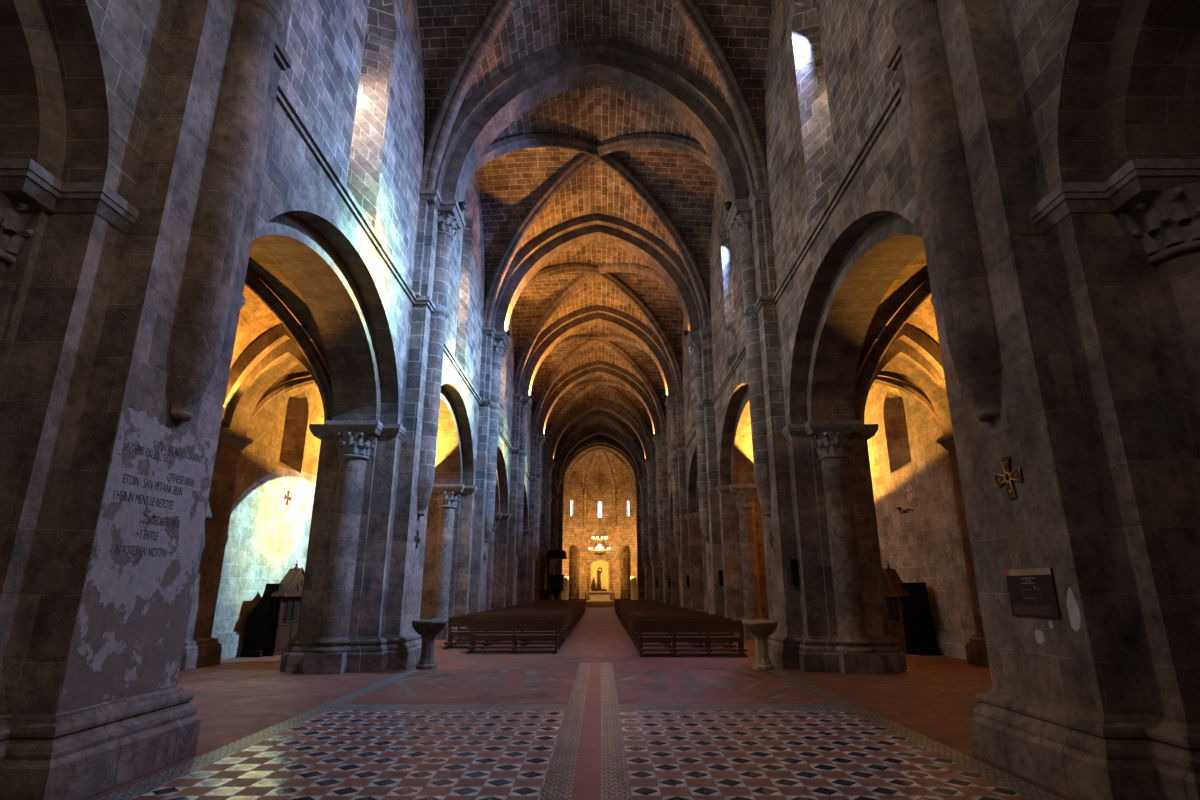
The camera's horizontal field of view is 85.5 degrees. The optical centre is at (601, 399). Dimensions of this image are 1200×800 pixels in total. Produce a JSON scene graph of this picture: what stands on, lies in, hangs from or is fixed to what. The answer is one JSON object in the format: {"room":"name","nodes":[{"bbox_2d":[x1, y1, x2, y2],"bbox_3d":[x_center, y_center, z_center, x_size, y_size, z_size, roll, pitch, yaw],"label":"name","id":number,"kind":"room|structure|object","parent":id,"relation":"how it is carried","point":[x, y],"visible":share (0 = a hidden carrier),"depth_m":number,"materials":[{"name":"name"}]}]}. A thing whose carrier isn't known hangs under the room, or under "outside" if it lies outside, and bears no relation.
{"room":"church","nodes":[
{"label":"church","id":0,"kind":"room"},
{"bbox_2d":[212,330,323,633],"bbox_3d":[-10.080,6.147,31.017,1.100,8.900,69.400,0,-16,0],"label":"wall","id":1,"kind":"structure","parent":0,"point":[267,536],"depth_m":18.63,"materials":[{"name":"paint"}]},
{"bbox_2d":[179,427,252,670],"bbox_3d":[-9.262,3.424,15.406,0.525,5.420,1.360,0,-16,0],"label":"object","id":2,"kind":"object","parent":1,"relation":"attached to","point":[200,649],"visible":0.74,"depth_m":15.31,"materials":[{"name":"stone"}]},
{"bbox_2d":[211,631,244,659],"bbox_3d":[-9.480,10.123,29.861,0.100,0.620,69.400,0,-16,0],"label":"trim","id":3,"kind":"structure","parent":1,"relation":"attached to","point":[232,642],"depth_m":16.50,"materials":[{"name":"stone"}]},
{"bbox_2d":[231,246,329,370],"bbox_3d":[-7.960,-1.948,12.203,3.160,2.950,8.450,0,-16,0],"label":"ceiling","id":4,"kind":"structure","parent":0,"point":[256,319],"depth_m":15.07,"materials":[{"name":"stone"}]},
{"bbox_2d":[245,268,331,423],"bbox_3d":[-8.030,-1.895,12.188,3.230,2.983,8.489,0,-16,0],"label":"ribs","id":5,"kind":"object","parent":4,"relation":"attached to","point":[252,281],"visible":0.16,"depth_m":14.93,"materials":[{"name":"stone"}]},
{"bbox_2d":[266,338,312,391],"bbox_3d":[-7.960,0.717,21.374,3.160,2.950,8.450,0,-16,0],"label":"ceiling","id":6,"kind":"structure","parent":0,"point":[299,370],"depth_m":18.70,"materials":[{"name":"stone"}]},
{"bbox_2d":[246,376,315,433],"bbox_3d":[-8.030,0.769,21.359,3.230,2.983,8.489,0,-16,0],"label":"ribs","id":7,"kind":"object","parent":6,"relation":"attached to","point":[271,394],"visible":0.12,"depth_m":18.26,"materials":[{"name":"stone"}]},
{"bbox_2d":[41,0,550,539],"bbox_3d":[-5.680,-1.031,33.102,1.600,12.950,69.400,0,-16,0],"label":"wall","id":8,"kind":"structure","parent":0,"point":[355,76],"depth_m":12.67,"materials":[{"name":"stone"}]},
{"bbox_2d":[0,0,65,180],"bbox_3d":[-5.810,-4.368,3.274,1.020,2.716,7.192,0,-16,0],"label":"arch","id":9,"kind":"object","parent":8,"relation":"attached to","point":[32,102],"visible":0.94,"depth_m":6.12,"materials":[{"name":"stone"}]},
{"bbox_2d":[251,213,380,420],"bbox_3d":[-5.810,-1.704,12.444,1.020,2.716,7.192,0,-16,0],"label":"arch","id":10,"kind":"object","parent":8,"relation":"attached to","point":[323,280],"visible":0.7,"depth_m":14.06,"materials":[{"name":"stone"}]},
{"bbox_2d":[276,79,551,510],"bbox_3d":[-4.850,1.495,30.827,0.140,0.190,66.440,0,-16,0],"label":"trim","id":11,"kind":"structure","parent":8,"relation":"attached to","point":[282,96],"depth_m":12.49,"materials":[{"name":"stone"}]},
{"bbox_2d":[434,386,462,483],"bbox_3d":[-5.810,0.961,21.615,1.020,2.716,7.192,0,-16,0],"label":"arch","id":12,"kind":"object","parent":8,"relation":"attached to","point":[448,464],"visible":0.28,"depth_m":24.22,"materials":[{"name":"stone"}]},
{"bbox_2d":[495,467,499,512],"bbox_3d":[-5.810,3.625,30.786,1.020,2.716,7.192,0,-16,0],"label":"arch","id":13,"kind":"object","parent":8,"relation":"attached to","point":[497,492],"visible":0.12,"depth_m":33.59,"materials":[{"name":"stone"}]},
{"bbox_2d":[86,607,1074,799],"bbox_3d":[-0.180,12.372,36.498,18.700,0.004,83.400,0,-16,0],"label":"floor","id":14,"kind":"structure","parent":0,"point":[595,718],"depth_m":7.93,"materials":[{"name":"tile"}]},
{"bbox_2d":[0,0,291,799],"bbox_3d":[-5.515,-2.260,7.634,3.030,12.000,3.560,0,-16,0],"label":"stone pier","id":15,"kind":"object","parent":14,"relation":"on","point":[119,318],"visible":1,"depth_m":6.24,"materials":[{"name":"stone"}]},
{"bbox_2d":[240,560,304,656],"bbox_3d":[-8.935,5.729,18.069,0.990,2.480,2.040,0,-16,0],"label":"confessional","id":16,"kind":"object","parent":14,"relation":"on","point":[274,620],"visible":0.78,"depth_m":17.32,"materials":[{"name":"brown wood"}]},
{"bbox_2d":[280,189,464,673],"bbox_3d":[-5.515,0.404,16.804,3.030,12.000,3.560,0,-16,0],"label":"stone pier","id":17,"kind":"object","parent":14,"relation":"on","point":[362,590],"visible":0.99,"depth_m":15.00,"materials":[{"name":"stone"}]},
{"bbox_2d":[222,323,330,435],"bbox_3d":[-8.015,-0.491,16.752,3.270,2.850,1.240,0,-16,0],"label":"arch","id":18,"kind":"object","parent":17,"relation":"on","point":[274,353],"visible":0.48,"depth_m":16.45,"materials":[{"name":"stone"}]},
{"bbox_2d":[434,35,755,210],"bbox_3d":[-0.180,-8.022,19.253,9.440,5.550,1.500,0,-16,0],"label":"arch","id":19,"kind":"object","parent":17,"relation":"on","point":[539,76],"visible":0.86,"depth_m":19.09,"materials":[{"name":"stone"}]},
{"bbox_2d":[412,620,446,669],"bbox_3d":[-3.880,5.458,14.503,0.770,1.010,0.770,0,-16,0],"label":"holy water font","id":20,"kind":"object","parent":14,"relation":"on","point":[428,629],"visible":1,"depth_m":14.35,"materials":[{"name":"stone"}]},
{"bbox_2d":[412,620,446,635],"bbox_3d":[-3.880,5.122,14.601,0.770,0.310,0.770,0,-16,0],"label":"bowl","id":21,"kind":"object","parent":20,"relation":"on","point":[422,627],"depth_m":14.36,"materials":[{"name":"stone"}]},
{"bbox_2d":[420,327,509,638],"bbox_3d":[-5.515,3.069,25.975,3.030,12.000,3.560,0,-16,0],"label":"stone pier","id":22,"kind":"object","parent":14,"relation":"on","point":[460,517],"visible":0.8,"depth_m":24.29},
{"bbox_2d":[491,213,702,330],"bbox_3d":[-0.180,-5.358,28.423,9.440,5.550,1.500,0,-16,0],"label":"arch","id":23,"kind":"object","parent":22,"relation":"on","point":[564,237],"visible":0.92,"depth_m":28.24,"materials":[{"name":"stone"}]},
{"bbox_2d":[443,617,561,649],"bbox_3d":[-2.900,6.949,19.412,3.400,0.885,0.920,0,-16,0],"label":"pew","id":24,"kind":"object","parent":14,"relation":"on","point":[452,621],"visible":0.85,"depth_m":19.41,"materials":[{"name":"brown wood"}]},
{"bbox_2d":[485,394,531,610],"bbox_3d":[-5.515,5.733,35.146,3.030,12.000,3.560,0,-16,0],"label":"stone pier","id":25,"kind":"object","parent":14,"relation":"on","point":[505,540],"visible":0.59,"depth_m":33.93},
{"bbox_2d":[519,305,676,395],"bbox_3d":[-0.180,-2.693,37.594,9.440,5.550,1.500,0,-16,0],"label":"arch","id":26,"kind":"object","parent":25,"relation":"on","point":[567,325],"visible":0.88,"depth_m":37.39,"materials":[{"name":"stone"}]},
{"bbox_2d":[454,615,564,645],"bbox_3d":[-2.900,7.334,20.737,3.400,0.885,0.920,0,-16,0],"label":"pew","id":27,"kind":"object","parent":14,"relation":"on","point":[459,638],"visible":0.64,"depth_m":20.81,"materials":[{"name":"brown wood"}]},
{"bbox_2d":[467,619,558,653],"bbox_3d":[-2.425,6.564,18.087,2.450,0.885,0.920,0,-16,0],"label":"pew","id":28,"kind":"object","parent":14,"relation":"on","point":[476,624],"visible":1,"depth_m":18.11,"materials":[{"name":"brown wood"}]},
{"bbox_2d":[463,613,566,641],"bbox_3d":[-2.900,7.719,22.062,3.400,0.885,0.920,0,-16,0],"label":"pew","id":29,"kind":"object","parent":14,"relation":"on","point":[564,614],"visible":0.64,"depth_m":22.14,"materials":[{"name":"brown wood"}]},
{"bbox_2d":[474,612,568,638],"bbox_3d":[-2.900,8.104,23.388,3.400,0.885,0.920,0,-16,0],"label":"pew","id":30,"kind":"object","parent":14,"relation":"on","point":[567,624],"visible":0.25,"depth_m":23.47,"materials":[{"name":"brown wood"}]},
{"bbox_2d":[483,611,569,635],"bbox_3d":[-2.900,8.489,24.713,3.400,0.885,0.920,0,-16,0],"label":"pew","id":31,"kind":"object","parent":14,"relation":"on","point":[483,611],"visible":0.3,"depth_m":24.80,"materials":[{"name":"brown wood"}]},
{"bbox_2d":[487,610,571,633],"bbox_3d":[-2.900,8.874,26.038,3.400,0.885,0.920,0,-16,0],"label":"pew","id":32,"kind":"object","parent":14,"relation":"on","point":[487,610],"visible":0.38,"depth_m":26.12,"materials":[{"name":"brown wood"}]},
{"bbox_2d":[516,434,545,604],"bbox_3d":[-5.515,8.397,44.317,3.030,12.000,3.560,0,-16,0],"label":"stone pier","id":33,"kind":"object","parent":14,"relation":"on","point":[528,553],"visible":0.4,"depth_m":43.54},
{"bbox_2d":[536,360,661,434],"bbox_3d":[-0.180,-0.029,46.765,9.440,5.550,1.500,0,-16,0],"label":"arch","id":34,"kind":"object","parent":33,"relation":"on","point":[594,368],"visible":0.94,"depth_m":46.55,"materials":[{"name":"stone"}]},
{"bbox_2d":[493,609,572,630],"bbox_3d":[-2.900,9.259,27.363,3.400,0.885,0.920,0,-16,0],"label":"pew","id":35,"kind":"object","parent":14,"relation":"on","point":[493,609],"visible":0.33,"depth_m":27.45,"materials":[{"name":"brown wood"}]},
{"bbox_2d":[498,608,574,628],"bbox_3d":[-2.900,9.644,28.689,3.400,0.885,0.920,0,-16,0],"label":"pew","id":36,"kind":"object","parent":14,"relation":"on","point":[498,608],"visible":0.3,"depth_m":28.77,"materials":[{"name":"brown wood"}]},
{"bbox_2d":[502,607,575,627],"bbox_3d":[-2.900,10.029,30.014,3.400,0.885,0.920,0,-16,0],"label":"pew","id":37,"kind":"object","parent":14,"relation":"on","point":[502,607],"visible":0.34,"depth_m":30.09,"materials":[{"name":"brown wood"}]},
{"bbox_2d":[506,606,576,624],"bbox_3d":[-2.900,10.414,31.339,3.400,0.885,0.920,0,-16,0],"label":"pew","id":38,"kind":"object","parent":14,"relation":"on","point":[506,606],"visible":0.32,"depth_m":31.42,"materials":[{"name":"brown wood"}]},
{"bbox_2d":[534,460,554,600],"bbox_3d":[-5.515,11.062,53.488,3.030,12.000,3.560,0,-16,0],"label":"stone pier","id":39,"kind":"object","parent":14,"relation":"on","point":[541,563],"visible":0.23,"depth_m":52.98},
{"bbox_2d":[547,398,651,460],"bbox_3d":[-0.180,2.635,55.936,9.440,5.550,1.500,0,-16,0],"label":"arch","id":40,"kind":"object","parent":39,"relation":"on","point":[586,407],"visible":0.94,"depth_m":55.73,"materials":[{"name":"stone"}]},
{"bbox_2d":[540,549,566,599],"bbox_3d":[-3.759,14.069,50.756,1.982,4.700,3.132,0,-16,0],"label":"pulpit","id":41,"kind":"object","parent":14,"relation":"on","point":[554,582],"visible":0.68,"depth_m":50.96,"materials":[{"name":"brown wood"}]},
{"bbox_2d":[549,575,564,590],"bbox_3d":[-3.600,14.471,51.404,1.293,1.190,1.293,0,-16,0],"label":"tub","id":42,"kind":"object","parent":41,"relation":"in","point":[556,581],"depth_m":50.91,"materials":[{"name":"brown wood"}]},
{"bbox_2d":[546,479,561,599],"bbox_3d":[-5.515,13.726,62.658,3.030,12.000,3.560,0,-16,0],"label":"stone pier","id":43,"kind":"object","parent":14,"relation":"on","point":[555,483],"visible":0.32,"depth_m":62.61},
{"bbox_2d":[555,425,644,478],"bbox_3d":[-0.180,5.300,65.107,9.440,5.550,1.500,0,-16,0],"label":"arch","id":44,"kind":"object","parent":43,"relation":"on","point":[607,431],"visible":0.94,"depth_m":64.88,"materials":[{"name":"stone"}]},
{"bbox_2d":[585,601,614,606],"bbox_3d":[-0.180,19.711,62.638,3.000,0.495,1.100,0,-16,0],"label":"steps","id":45,"kind":"structure","parent":14,"relation":"on","point":[587,603],"depth_m":62.46,"materials":[{"name":"stone"}]},
{"bbox_2d":[638,479,652,599],"bbox_3d":[5.155,13.726,62.658,3.030,12.000,3.560,0,-16,0],"label":"stone pier","id":46,"kind":"object","parent":14,"relation":"on","point":[646,564],"visible":0.29,"depth_m":62.18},
{"bbox_2d":[644,460,663,602],"bbox_3d":[5.155,11.062,53.488,3.030,12.000,3.560,0,-16,0],"label":"stone pier","id":47,"kind":"object","parent":14,"relation":"on","point":[656,562],"visible":0.36,"depth_m":53.02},
{"bbox_2d":[624,608,687,629],"bbox_3d":[2.390,9.496,28.180,2.780,0.885,0.920,0,-16,0],"label":"pew","id":48,"kind":"object","parent":14,"relation":"on","point":[624,608],"visible":0.23,"depth_m":28.26,"materials":[{"name":"brown wood"}]},
{"bbox_2d":[625,609,692,631],"bbox_3d":[2.390,9.100,26.816,2.780,0.885,0.920,0,-16,0],"label":"pew","id":49,"kind":"object","parent":14,"relation":"on","point":[626,609],"visible":0.21,"depth_m":26.90,"materials":[{"name":"brown wood"}]},
{"bbox_2d":[627,610,697,633],"bbox_3d":[2.390,8.704,25.452,2.780,0.885,0.920,0,-16,0],"label":"pew","id":50,"kind":"object","parent":14,"relation":"on","point":[627,610],"visible":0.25,"depth_m":25.54,"materials":[{"name":"brown wood"}]},
{"bbox_2d":[628,611,702,636],"bbox_3d":[2.390,8.308,24.089,2.780,0.885,0.920,0,-16,0],"label":"pew","id":51,"kind":"object","parent":14,"relation":"on","point":[629,612],"visible":0.26,"depth_m":24.17,"materials":[{"name":"brown wood"}]},
{"bbox_2d":[652,434,679,605],"bbox_3d":[5.155,8.397,44.317,3.030,12.000,3.560,0,-16,0],"label":"stone pier","id":52,"kind":"object","parent":14,"relation":"on","point":[668,552],"visible":0.38,"depth_m":43.63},
{"bbox_2d":[630,613,708,639],"bbox_3d":[2.390,7.912,22.725,2.780,0.885,0.920,0,-16,0],"label":"pew","id":53,"kind":"object","parent":14,"relation":"on","point":[630,613],"visible":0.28,"depth_m":22.81,"materials":[{"name":"brown wood"}]},
{"bbox_2d":[631,614,718,643],"bbox_3d":[2.390,7.516,21.361,2.780,0.885,0.920,0,-16,0],"label":"pew","id":54,"kind":"object","parent":14,"relation":"on","point":[633,615],"visible":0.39,"depth_m":21.44,"materials":[{"name":"brown wood"}]},
{"bbox_2d":[633,616,726,647],"bbox_3d":[2.390,7.119,19.998,2.780,0.885,0.920,0,-16,0],"label":"pew","id":55,"kind":"object","parent":14,"relation":"on","point":[635,617],"visible":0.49,"depth_m":20.07,"materials":[{"name":"brown wood"}]},
{"bbox_2d":[636,618,736,651],"bbox_3d":[2.390,6.723,18.634,2.780,0.885,0.920,0,-16,0],"label":"pew","id":56,"kind":"object","parent":14,"relation":"on","point":[700,645],"visible":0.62,"depth_m":18.62,"materials":[{"name":"brown wood"}]},
{"bbox_2d":[665,394,707,612],"bbox_3d":[5.155,5.733,35.146,3.030,12.000,3.560,0,-16,0],"label":"stone pier","id":57,"kind":"object","parent":14,"relation":"on","point":[689,540],"visible":0.52,"depth_m":33.93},
{"bbox_2d":[638,620,747,656],"bbox_3d":[2.390,6.327,17.271,2.780,0.885,0.920,0,-16,0],"label":"pew","id":58,"kind":"object","parent":14,"relation":"on","point":[674,626],"visible":0.98,"depth_m":17.30,"materials":[{"name":"brown wood"}]},
{"bbox_2d":[685,327,768,638],"bbox_3d":[5.155,3.069,25.975,3.030,12.000,3.560,0,-16,0],"label":"stone pier","id":59,"kind":"object","parent":14,"relation":"on","point":[730,515],"visible":0.85,"depth_m":24.30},
{"bbox_2d":[742,620,777,670],"bbox_3d":[3.540,5.416,14.359,0.770,1.010,0.770,0,-16,0],"label":"holy water font","id":60,"kind":"object","parent":14,"relation":"on","point":[760,629],"visible":1,"depth_m":14.21,"materials":[{"name":"stone"}]},
{"bbox_2d":[725,189,906,673],"bbox_3d":[5.155,0.404,16.804,3.030,12.000,3.560,0,-16,0],"label":"stone pier","id":61,"kind":"object","parent":14,"relation":"on","point":[813,479],"visible":0.99,"depth_m":15.00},
{"bbox_2d":[789,559,798,583],"bbox_3d":[4.420,3.936,14.910,0.150,0.560,0.168,0,-16,0],"label":"loudspeaker","id":62,"kind":"object","parent":61,"relation":"attached to","point":[793,562],"visible":1,"depth_m":14.84,"materials":[{"name":"black metal"}]},
{"bbox_2d":[791,560,797,582],"bbox_3d":[4.420,3.914,14.833,0.120,0.520,0.008,0,-16,0],"label":"grille","id":63,"kind":"object","parent":62,"relation":"attached to","point":[794,566],"depth_m":14.83,"materials":[{"name":"black wood"}]},
{"bbox_2d":[857,323,952,435],"bbox_3d":[7.655,-0.491,16.752,3.270,2.850,1.240,0,-16,0],"label":"arch","id":64,"kind":"object","parent":61,"relation":"on","point":[911,350],"visible":0.49,"depth_m":16.50,"materials":[{"name":"stone"}]},
{"bbox_2d":[882,561,939,654],"bbox_3d":[8.575,5.826,18.405,0.990,2.480,1.800,0,-16,0],"label":"confessional","id":65,"kind":"object","parent":14,"relation":"on","point":[910,618],"visible":0.76,"depth_m":17.76,"materials":[{"name":"brown wood"}]},
{"bbox_2d":[886,0,1199,799],"bbox_3d":[5.155,-2.260,7.634,3.030,12.000,3.560,0,-16,0],"label":"stone pier","id":66,"kind":"object","parent":14,"relation":"on","point":[1068,321],"visible":1,"depth_m":6.08,"materials":[{"name":"stone"}]},
{"bbox_2d":[994,456,1022,498],"bbox_3d":[4.151,0.789,6.623,0.036,0.418,0.418,0,-16,0],"label":"cross","id":67,"kind":"object","parent":66,"relation":"attached to","point":[1016,474],"visible":1,"depth_m":6.61,"materials":[{"name":"brown metal"}]},
{"bbox_2d":[1005,567,1060,617],"bbox_3d":[4.156,1.861,6.280,0.026,0.450,0.700,0,-16,0],"label":"information panel","id":68,"kind":"object","parent":66,"relation":"attached to","point":[1032,591],"visible":1,"depth_m":6.23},
{"bbox_2d":[1013,604,1055,615],"bbox_3d":[4.147,2.015,6.236,0.001,0.086,0.620,0,-16,0],"label":"print","id":69,"kind":"object","parent":68,"relation":"attached to","point":[1016,609],"depth_m":6.22},
{"bbox_2d":[416,0,772,142],"bbox_3d":[-0.180,-9.450,14.695,9.440,5.750,8.150,0,-16,0],"label":"ceiling","id":70,"kind":"structure","parent":0,"point":[447,27],"depth_m":17.94,"materials":[{"name":"stone"}]},
{"bbox_2d":[421,0,768,188],"bbox_3d":[-0.180,-9.406,14.682,9.736,5.879,8.550,0,-16,0],"label":"ribs","id":71,"kind":"object","parent":70,"relation":"attached to","point":[496,16],"visible":0.96,"depth_m":17.64,"materials":[{"name":"stone"}]},
{"bbox_2d":[476,84,716,294],"bbox_3d":[-0.180,-6.786,23.866,9.440,5.750,8.150,0,-16,0],"label":"ceiling","id":72,"kind":"structure","parent":0,"point":[509,184],"depth_m":25.65,"materials":[{"name":"stone"}]},
{"bbox_2d":[472,133,717,326],"bbox_3d":[-0.180,-6.742,23.853,9.736,5.879,8.550,0,-16,0],"label":"ribs","id":73,"kind":"object","parent":72,"relation":"attached to","point":[602,151],"visible":0.84,"depth_m":25.33,"materials":[{"name":"stone"}]},
{"bbox_2d":[513,242,683,370],"bbox_3d":[-0.180,-4.122,33.037,9.440,5.750,8.150,0,-16,0],"label":"ceiling","id":74,"kind":"structure","parent":0,"point":[533,301],"depth_m":35.43,"materials":[{"name":"stone"}]},
{"bbox_2d":[513,263,682,393],"bbox_3d":[-0.180,-4.078,33.024,9.736,5.879,8.550,0,-16,0],"label":"ribs","id":75,"kind":"object","parent":74,"relation":"attached to","point":[591,270],"visible":0.75,"depth_m":34.92,"materials":[{"name":"stone"}]},
{"bbox_2d":[544,375,652,437],"bbox_3d":[-0.180,1.207,51.378,9.440,5.750,8.150,0,-16,0],"label":"ceiling","id":76,"kind":"structure","parent":0,"point":[598,391],"depth_m":54.26,"materials":[{"name":"stone"}]},
{"bbox_2d":[543,379,655,459],"bbox_3d":[-0.180,1.251,51.365,9.736,5.879,8.550,0,-16,0],"label":"ribs","id":77,"kind":"object","parent":76,"relation":"attached to","point":[608,384],"visible":0.67,"depth_m":53.67,"materials":[{"name":"stone"}]},
{"bbox_2d":[532,324,665,413],"bbox_3d":[-0.180,-1.457,42.208,9.440,5.750,8.150,0,-16,0],"label":"ceiling","id":78,"kind":"structure","parent":0,"point":[598,351],"depth_m":44.92,"materials":[{"name":"stone"}]},
{"bbox_2d":[531,334,666,433],"bbox_3d":[-0.180,-1.413,42.195,9.736,5.879,8.550,0,-16,0],"label":"ribs","id":79,"kind":"object","parent":78,"relation":"attached to","point":[590,339],"visible":0.68,"depth_m":44.33,"materials":[{"name":"stone"}]},
{"bbox_2d":[554,409,643,456],"bbox_3d":[-0.180,3.871,60.549,9.440,5.750,8.150,0,-16,0],"label":"ceiling","id":80,"kind":"structure","parent":0,"point":[599,420],"depth_m":63.60,"materials":[{"name":"stone"}]},
{"bbox_2d":[552,411,646,478],"bbox_3d":[-0.180,3.916,60.536,9.736,5.879,8.550,0,-16,0],"label":"ribs","id":81,"kind":"object","parent":80,"relation":"attached to","point":[589,416],"visible":0.62,"depth_m":62.92,"materials":[{"name":"stone"}]},
{"bbox_2d":[562,471,636,599],"bbox_3d":[-0.180,14.937,71.575,16.800,14.650,11.000,0,-16,0],"label":"wall","id":82,"kind":"structure","parent":0,"point":[622,541],"depth_m":72.77,"materials":[{"name":"stone"}]},
{"bbox_2d":[563,524,635,526],"bbox_3d":[-0.180,13.329,69.964,8.820,0.160,7.010,0,-16,0],"label":"trim","id":83,"kind":"structure","parent":82,"relation":"attached to","point":[563,524],"depth_m":72.51,"materials":[{"name":"stone"}]},
{"bbox_2d":[564,450,634,490],"bbox_3d":[-0.180,7.957,71.520,8.800,4.275,7.000,0,-16,0],"label":"ceiling","id":84,"kind":"structure","parent":0,"point":[599,464],"depth_m":73.04,"materials":[{"name":"stone"}]},
{"bbox_2d":[563,448,635,525],"bbox_3d":[-0.163,9.777,71.699,6.217,7.730,6.104,-15,-22,42],"label":"ribs","id":85,"kind":"object","parent":84,"relation":"attached to","point":[596,450],"visible":0.88,"depth_m":71.54,"materials":[{"name":"stone"}]},
{"bbox_2d":[589,531,610,554],"bbox_3d":[-0.180,10.856,68.907,2.260,11.000,2.030,0,-16,0],"label":"chandelier","id":86,"kind":"object","parent":84,"relation":"hanging from","point":[593,538],"visible":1,"depth_m":67.32,"materials":[{"name":"metal"}]},
{"bbox_2d":[555,434,644,599],"bbox_3d":[-0.180,11.434,66.240,18.800,18.400,1.200,0,-16,0],"label":"wall","id":87,"kind":"structure","parent":0,"point":[558,570],"depth_m":65.82,"materials":[{"name":"stone"}]},
{"bbox_2d":[560,440,638,483],"bbox_3d":[-0.180,6.391,66.893,8.500,4.650,0.360,0,-16,0],"label":"trim","id":88,"kind":"structure","parent":87,"relation":"attached to","point":[605,442],"depth_m":67.07,"materials":[{"name":"stone"}]},
{"bbox_2d":[742,620,777,635],"bbox_3d":[3.540,5.080,14.457,0.770,0.310,0.770,0,-16,0],"label":"bowl","id":89,"kind":"object","parent":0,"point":[754,627],"depth_m":14.21,"materials":[{"name":"stone"}]},
{"bbox_2d":[655,0,1123,539],"bbox_3d":[5.320,-1.031,33.102,1.600,12.950,69.400,0,-16,0],"label":"wall","id":90,"kind":"structure","parent":0,"point":[829,79],"depth_m":12.70,"materials":[{"name":"stone"}]},
{"bbox_2d":[696,474,698,512],"bbox_3d":[5.450,3.625,30.786,1.020,2.716,7.192,0,-16,0],"label":"arch","id":91,"kind":"object","parent":90,"relation":"attached to","point":[697,491],"visible":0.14,"depth_m":33.62,"materials":[{"name":"stone"}]},
{"bbox_2d":[731,389,754,483],"bbox_3d":[5.450,0.961,21.615,1.020,2.716,7.192,0,-16,0],"label":"arch","id":92,"kind":"object","parent":90,"relation":"attached to","point":[742,467],"visible":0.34,"depth_m":24.27,"materials":[{"name":"stone"}]},
{"bbox_2d":[647,81,900,510],"bbox_3d":[4.490,1.495,30.827,0.140,0.190,66.440,0,-16,0],"label":"trim","id":93,"kind":"structure","parent":90,"relation":"attached to","point":[894,99],"depth_m":12.47,"materials":[{"name":"stone"}]},
{"bbox_2d":[807,213,924,420],"bbox_3d":[5.450,-1.704,12.444,1.020,2.716,7.192,0,-16,0],"label":"arch","id":94,"kind":"object","parent":90,"relation":"attached to","point":[877,258],"visible":0.64,"depth_m":14.11,"materials":[{"name":"stone"}]},
{"bbox_2d":[1100,0,1199,179],"bbox_3d":[5.450,-4.368,3.274,1.020,2.716,7.192,0,-16,0],"label":"arch","id":95,"kind":"object","parent":90,"relation":"attached to","point":[1150,106],"visible":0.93,"depth_m":6.11,"materials":[{"name":"stone"}]},
{"bbox_2d":[870,339,923,391],"bbox_3d":[7.600,0.717,21.374,3.160,2.950,8.450,0,-16,0],"label":"ceiling","id":96,"kind":"structure","parent":0,"point":[889,370],"depth_m":18.77,"materials":[{"name":"stone"}]},
{"bbox_2d":[873,376,942,432],"bbox_3d":[7.670,0.769,21.359,3.230,2.983,8.489,0,-16,0],"label":"ribs","id":97,"kind":"object","parent":96,"relation":"attached to","point":[907,388],"visible":0.09,"depth_m":18.33,"materials":[{"name":"stone"}]},
{"bbox_2d":[858,251,939,370],"bbox_3d":[7.600,-1.948,12.203,3.160,2.950,8.450,0,-16,0],"label":"ceiling","id":98,"kind":"structure","parent":0,"point":[915,273],"depth_m":14.73,"materials":[{"name":"stone"}]},
{"bbox_2d":[856,277,930,423],"bbox_3d":[7.670,-1.895,12.188,3.230,2.983,8.489,0,-16,0],"label":"ribs","id":99,"kind":"object","parent":98,"relation":"attached to","point":[923,292],"visible":0.19,"depth_m":15.05,"materials":[{"name":"stone"}]},
{"bbox_2d":[864,330,975,633],"bbox_3d":[9.720,6.147,31.017,1.100,8.900,69.400,0,-16,0],"label":"wall","id":100,"kind":"structure","parent":0,"point":[923,544],"depth_m":18.78,"materials":[{"name":"paint"}]},
{"bbox_2d":[935,630,975,659],"bbox_3d":[9.120,10.123,29.861,0.100,0.620,69.400,0,-16,0],"label":"trim","id":101,"kind":"structure","parent":100,"relation":"attached to","point":[952,644],"depth_m":16.72,"materials":[{"name":"stone"}]},
{"bbox_2d":[936,432,989,667],"bbox_3d":[8.902,3.424,15.406,0.525,5.420,1.360,0,-16,0],"label":"pilaster","id":102,"kind":"object","parent":100,"relation":"attached to","point":[976,650],"visible":0.26,"depth_m":15.59,"materials":[{"name":"stone"}]},
{"bbox_3d":[-0.180,21.649,69.318,7.480,0.500,12.790,0,-16,0],"label":"floor","id":103,"kind":"structure","parent":0,"visible":0},
{"bbox_2d":[563,576,568,599],"bbox_3d":[-3.605,19.264,66.308,0.550,2.400,0.300,0,-16,0],"label":"stone slab","id":104,"kind":"object","parent":103,"relation":"on","point":[566,578],"visible":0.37,"depth_m":66.16,"materials":[{"name":"stone"}]},
{"bbox_2d":[591,570,606,590],"bbox_3d":[-0.270,19.130,66.920,1.680,3.000,0.600,0,-16,0],"label":"tabernacle","id":105,"kind":"object","parent":103,"relation":"on","point":[597,586],"visible":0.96,"depth_m":66.78,"materials":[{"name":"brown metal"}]},
{"bbox_2d":[589,559,609,599],"bbox_3d":[-0.180,19.666,71.258,2.260,4.390,0.370,0,-16,0],"label":"retable","id":106,"kind":"object","parent":103,"relation":"on","point":[603,565],"visible":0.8,"depth_m":71.42,"materials":[{"name":"stone"}]},
{"bbox_2d":[588,591,611,600],"bbox_3d":[-0.180,19.947,66.058,2.440,0.950,1.100,0,-16,0],"label":"altar","id":107,"kind":"object","parent":103,"relation":"on","point":[594,595],"visible":1,"depth_m":65.65,"materials":[{"name":"stone"}]},
{"bbox_2d":[630,576,635,599],"bbox_3d":[3.245,19.264,66.308,0.550,2.400,0.300,0,-16,0],"label":"stone slab","id":108,"kind":"object","parent":103,"relation":"on","point":[632,578],"visible":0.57,"depth_m":66.23,"materials":[{"name":"stone"}]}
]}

